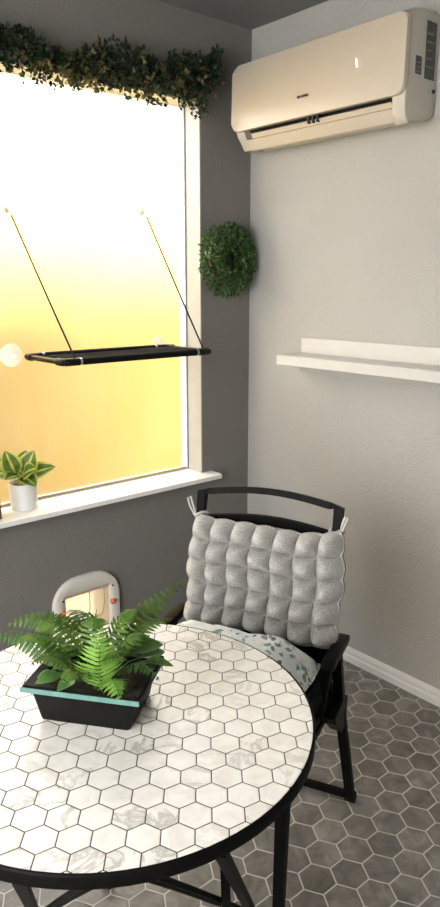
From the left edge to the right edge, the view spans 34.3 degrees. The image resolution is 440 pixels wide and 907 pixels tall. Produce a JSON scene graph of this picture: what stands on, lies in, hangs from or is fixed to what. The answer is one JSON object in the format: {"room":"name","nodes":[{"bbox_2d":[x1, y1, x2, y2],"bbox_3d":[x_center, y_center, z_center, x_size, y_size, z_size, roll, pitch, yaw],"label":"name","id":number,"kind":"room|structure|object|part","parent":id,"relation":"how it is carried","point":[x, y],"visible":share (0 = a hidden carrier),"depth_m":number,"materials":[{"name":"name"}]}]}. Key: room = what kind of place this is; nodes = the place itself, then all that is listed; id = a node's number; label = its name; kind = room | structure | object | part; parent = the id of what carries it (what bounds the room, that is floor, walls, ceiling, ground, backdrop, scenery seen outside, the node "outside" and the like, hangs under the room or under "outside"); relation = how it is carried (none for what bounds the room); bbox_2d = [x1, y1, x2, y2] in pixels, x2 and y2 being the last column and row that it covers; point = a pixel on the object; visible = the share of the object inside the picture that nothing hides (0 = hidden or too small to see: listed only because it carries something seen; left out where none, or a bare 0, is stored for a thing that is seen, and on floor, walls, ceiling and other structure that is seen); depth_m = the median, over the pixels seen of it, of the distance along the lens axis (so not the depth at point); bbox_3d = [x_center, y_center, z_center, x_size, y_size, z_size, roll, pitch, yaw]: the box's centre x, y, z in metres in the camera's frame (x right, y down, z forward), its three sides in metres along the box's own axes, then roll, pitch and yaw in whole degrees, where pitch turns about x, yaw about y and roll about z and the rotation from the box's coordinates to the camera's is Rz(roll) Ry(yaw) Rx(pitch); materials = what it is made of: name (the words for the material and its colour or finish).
{"room":"sunroom","nodes":[
{"label":"sunroom","id":0,"kind":"room"},
{"bbox_2d":[0,0,251,649],"bbox_3d":[-1.196,-0.187,2.035,3.630,2.500,0.130,-11,17,-39],"label":"wall","id":1,"kind":"structure","parent":0,"point":[143,542],"depth_m":2.76,"materials":[{"name":"grey paint"}]},
{"bbox_2d":[52,570,119,630],"bbox_3d":[-0.543,0.606,2.774,0.287,0.325,0.151,-11,17,-39],"label":"pet door","id":2,"kind":"structure","parent":1,"relation":"in","point":[104,586],"depth_m":2.74,"materials":[{"name":"beige plastic"}]},
{"bbox_2d":[0,61,202,506],"bbox_3d":[-0.630,-0.520,2.453,1.358,1.455,0.130,-11,17,-39],"label":"window","id":3,"kind":"structure","parent":1,"relation":"in","point":[77,173],"depth_m":2.64,"materials":[{"name":"glass"}]},
{"bbox_2d":[0,206,210,366],"bbox_3d":[-0.383,-0.591,2.490,0.703,0.556,0.317,-11,17,-39],"label":"window perch","id":4,"kind":"object","parent":3,"relation":"attached to","point":[10,354],"depth_m":2.48,"materials":[{"name":"black fabric"}]},
{"bbox_2d":[2,206,11,214],"bbox_3d":[-0.702,-0.799,2.355,0.024,0.037,0.027,-11,17,-39],"label":"cup","id":5,"kind":"object","parent":4,"relation":"on","point":[5,209],"depth_m":2.35,"materials":[{"name":"plastic"}]},
{"bbox_2d":[0,343,21,366],"bbox_3d":[-0.706,-0.336,2.446,0.081,0.081,0.050,-11,17,-39],"label":"cup","id":6,"kind":"object","parent":4,"relation":"on","point":[10,354],"depth_m":2.45,"materials":[{"name":"rubber"}]},
{"bbox_2d":[139,209,146,216],"bbox_3d":[-0.290,-0.906,2.694,0.024,0.037,0.027,-11,17,-39],"label":"cup","id":7,"kind":"object","parent":4,"relation":"on","point":[141,212],"depth_m":2.69,"materials":[{"name":"plastic"}]},
{"bbox_2d":[151,336,165,344],"bbox_3d":[-0.231,-0.431,2.844,0.072,0.072,0.050,-11,17,-39],"label":"cup","id":8,"kind":"object","parent":4,"relation":"on","point":[158,340],"depth_m":2.85,"materials":[{"name":"rubber"}]},
{"bbox_2d":[0,469,221,528],"bbox_3d":[-0.597,0.189,2.583,1.460,0.019,0.175,-11,17,-39],"label":"window sill","id":9,"kind":"structure","parent":1,"relation":"attached to","point":[57,505],"depth_m":2.69,"materials":[{"name":"white paint"}]},
{"bbox_2d":[0,450,55,511],"bbox_3d":[-0.698,0.092,2.494,0.188,0.211,0.155,8,16,31],"label":"potted plant","id":10,"kind":"object","parent":9,"relation":"on","point":[23,491],"visible":1,"depth_m":2.48,"materials":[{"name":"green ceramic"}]},
{"bbox_3d":[-0.694,0.146,2.516,0.100,0.095,0.100,-11,17,-39],"label":"pot","id":11,"kind":"part","parent":10,"relation":"part of","materials":[{"name":"white ceramic"}]},
{"bbox_2d":[0,20,229,119],"bbox_3d":[-0.570,-1.246,2.151,1.573,0.265,0.121,-11,17,-39],"label":"ivy garland","id":12,"kind":"object","parent":1,"relation":"attached to","point":[47,63],"visible":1,"depth_m":2.35,"materials":[{"name":"green plant"}]},
{"bbox_2d":[197,221,257,299],"bbox_3d":[0.040,-0.767,2.832,0.300,0.310,0.092,-12,18,-42],"label":"boxwood wreath","id":13,"kind":"object","parent":1,"relation":"attached to","point":[228,271],"visible":1,"depth_m":2.81,"materials":[{"name":"green plant"}]},
{"bbox_2d":[0,660,439,906],"bbox_3d":[0.004,1.346,0.865,3.500,0.060,3.700,-11,17,-39],"label":"floor","id":14,"kind":"structure","parent":0,"point":[382,848],"depth_m":1.97,"materials":[{"name":"grey tile"}]},
{"bbox_2d":[0,623,315,906],"bbox_3d":[-0.200,0.829,1.379,0.774,0.722,0.731,-11,17,-39],"label":"bistro table","id":15,"kind":"object","parent":14,"relation":"on","point":[219,747],"visible":0.9,"depth_m":1.16,"materials":[{"name":"white tile"}]},
{"bbox_3d":[-0.352,0.849,1.334,0.017,0.701,0.609,-4,14,-15],"label":"leg","id":16,"kind":"part","parent":15,"relation":"part of","materials":[{"name":"black paint"}]},
{"bbox_2d":[0,580,186,729],"bbox_3d":[-0.269,0.366,1.368,0.372,0.182,0.331,3,14,12],"label":"potted fern","id":17,"kind":"object","parent":15,"relation":"on","point":[78,683],"visible":1,"depth_m":1.28,"materials":[{"name":"plant"}]},
{"bbox_3d":[0.012,0.850,1.328,0.017,0.698,0.399,-1,13,-5],"label":"leg","id":18,"kind":"part","parent":15,"relation":"part of","materials":[{"name":"black paint"}]},
{"bbox_3d":[0.046,0.844,1.353,0.432,0.700,0.361,-11,17,-39],"label":"leg","id":19,"kind":"part","parent":15,"relation":"part of","materials":[{"name":"black paint"}]},
{"bbox_2d":[110,487,356,906],"bbox_3d":[0.035,0.604,1.854,0.555,0.935,0.578,6,15,23],"label":"folding chair","id":20,"kind":"object","parent":14,"relation":"on","point":[328,699],"visible":0.29,"depth_m":1.90,"materials":[{"name":"black paint"}]},
{"bbox_3d":[-0.137,0.469,2.027,0.034,0.027,0.180,6,15,23],"label":"armrest","id":21,"kind":"part","parent":20,"relation":"part of","materials":[{"name":"black plastic"}]},
{"bbox_2d":[177,620,320,691],"bbox_3d":[-0.006,0.541,1.755,0.440,0.154,0.340,6,15,23],"label":"seat cushion","id":22,"kind":"object","parent":20,"relation":"on","point":[302,667],"visible":0.16,"depth_m":1.76,"materials":[{"name":"fabric"}]},
{"bbox_2d":[183,496,348,648],"bbox_3d":[0.103,0.325,1.940,0.476,0.354,0.182,6,15,23],"label":"cushion","id":23,"kind":"object","parent":20,"relation":"attached to","point":[289,585],"visible":0.97,"depth_m":1.89,"materials":[{"name":"grey fabric"}]},
{"bbox_3d":[0.116,0.356,1.983,0.424,0.512,0.137,6,15,23],"label":"frame","id":24,"kind":"part","parent":20,"relation":"part of","materials":[{"name":"black paint"}]},
{"bbox_3d":[0.028,0.467,1.805,0.400,0.385,0.474,6,15,23],"label":"sling seat","id":25,"kind":"part","parent":20,"relation":"part of","materials":[{"name":"fabric"}]},
{"bbox_3d":[0.214,0.889,1.763,0.030,0.414,0.434,6,15,23],"label":"leg","id":26,"kind":"part","parent":20,"relation":"part of","materials":[{"name":"black paint"}]},
{"bbox_3d":[0.215,0.674,1.724,0.020,0.024,0.438,6,15,23],"label":"seat rail","id":27,"kind":"part","parent":20,"relation":"part of","materials":[{"name":"black metal"}]},
{"bbox_3d":[0.260,0.598,1.782,0.022,0.127,0.067,8,15,30],"label":"arm post","id":28,"kind":"part","parent":20,"relation":"part of","materials":[{"name":"black metal"}]},
{"bbox_3d":[0.298,0.513,1.840,0.034,0.027,0.180,6,15,23],"label":"armrest","id":29,"kind":"part","parent":20,"relation":"part of","materials":[{"name":"black plastic"}]},
{"bbox_3d":[0.346,0.771,1.972,0.034,0.554,0.180,8,16,31],"label":"leg","id":30,"kind":"part","parent":20,"relation":"part of","materials":[{"name":"black paint"}]},
{"bbox_2d":[157,0,328,29],"bbox_3d":[1.053,-1.365,1.329,6.500,0.120,3.970,-11,17,-39],"label":"ceiling","id":31,"kind":"structure","parent":0,"point":[249,14],"depth_m":2.55,"materials":[{"name":"grey paint"}]},
{"bbox_2d":[247,0,439,689],"bbox_3d":[1.380,-0.115,1.733,0.130,2.500,3.700,-11,17,-39],"label":"wall","id":32,"kind":"structure","parent":0,"point":[345,231],"depth_m":2.63,"materials":[{"name":"grey paint"}]},
{"bbox_2d":[231,7,439,152],"bbox_3d":[0.359,-1.238,2.438,0.184,0.325,0.770,-11,17,-39],"label":"air conditioner","id":33,"kind":"object","parent":32,"relation":"attached to","point":[381,73],"visible":1,"depth_m":2.30,"materials":[{"name":"plastic"}]},
{"bbox_2d":[250,98,391,133],"bbox_3d":[0.344,-1.137,2.453,0.097,0.062,0.668,-11,17,-39],"label":"outlet","id":34,"kind":"object","parent":33,"relation":"attached to","point":[377,112],"depth_m":2.36,"materials":[{"name":"beige plastic"}]},
{"bbox_3d":[0.599,-1.173,2.149,0.030,0.050,0.001,-11,17,-39],"label":"rating plate","id":35,"kind":"part","parent":33,"relation":"part of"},
{"bbox_2d":[426,32,433,68],"bbox_3d":[0.641,-1.228,2.172,0.036,0.096,0.001,-11,17,-39],"label":"print","id":36,"kind":"object","parent":33,"relation":"attached to","point":[429,35],"depth_m":2.17},
{"bbox_2d":[277,337,439,388],"bbox_3d":[0.699,-0.269,2.302,0.134,0.133,1.320,-11,17,-39],"label":"wall shelf","id":37,"kind":"object","parent":32,"relation":"attached to","point":[391,363],"visible":1,"depth_m":2.51,"materials":[{"name":"paint"}]},
{"bbox_3d":[0.730,-0.232,2.339,0.048,0.044,1.282,-11,17,-39],"label":"support rail","id":38,"kind":"part","parent":37,"relation":"part of","materials":[{"name":"paint"}]},
{"bbox_2d":[343,646,439,707],"bbox_3d":[1.321,1.025,1.959,0.016,0.058,3.689,-11,17,-39],"label":"baseboard","id":39,"kind":"structure","parent":32,"relation":"attached to","point":[404,681],"depth_m":2.70,"materials":[{"name":"paint"}]},
{"label":"outside","id":40,"kind":"structure","parent":0,"visible":0},
{"bbox_2d":[65,591,93,623],"bbox_3d":[-1.035,0.946,3.193,10.000,0.240,0.970,-11,17,-39],"label":"ground","id":41,"kind":"structure","parent":40,"point":[80,602],"depth_m":3.53,"materials":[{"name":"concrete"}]},
{"bbox_2d":[2,469,180,506],"bbox_3d":[-1.400,-0.130,3.373,10.000,2.250,0.150,-11,17,-39],"label":"wall","id":42,"kind":"structure","parent":41,"relation":"on","point":[179,469],"depth_m":4.02,"materials":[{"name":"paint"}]}
]}

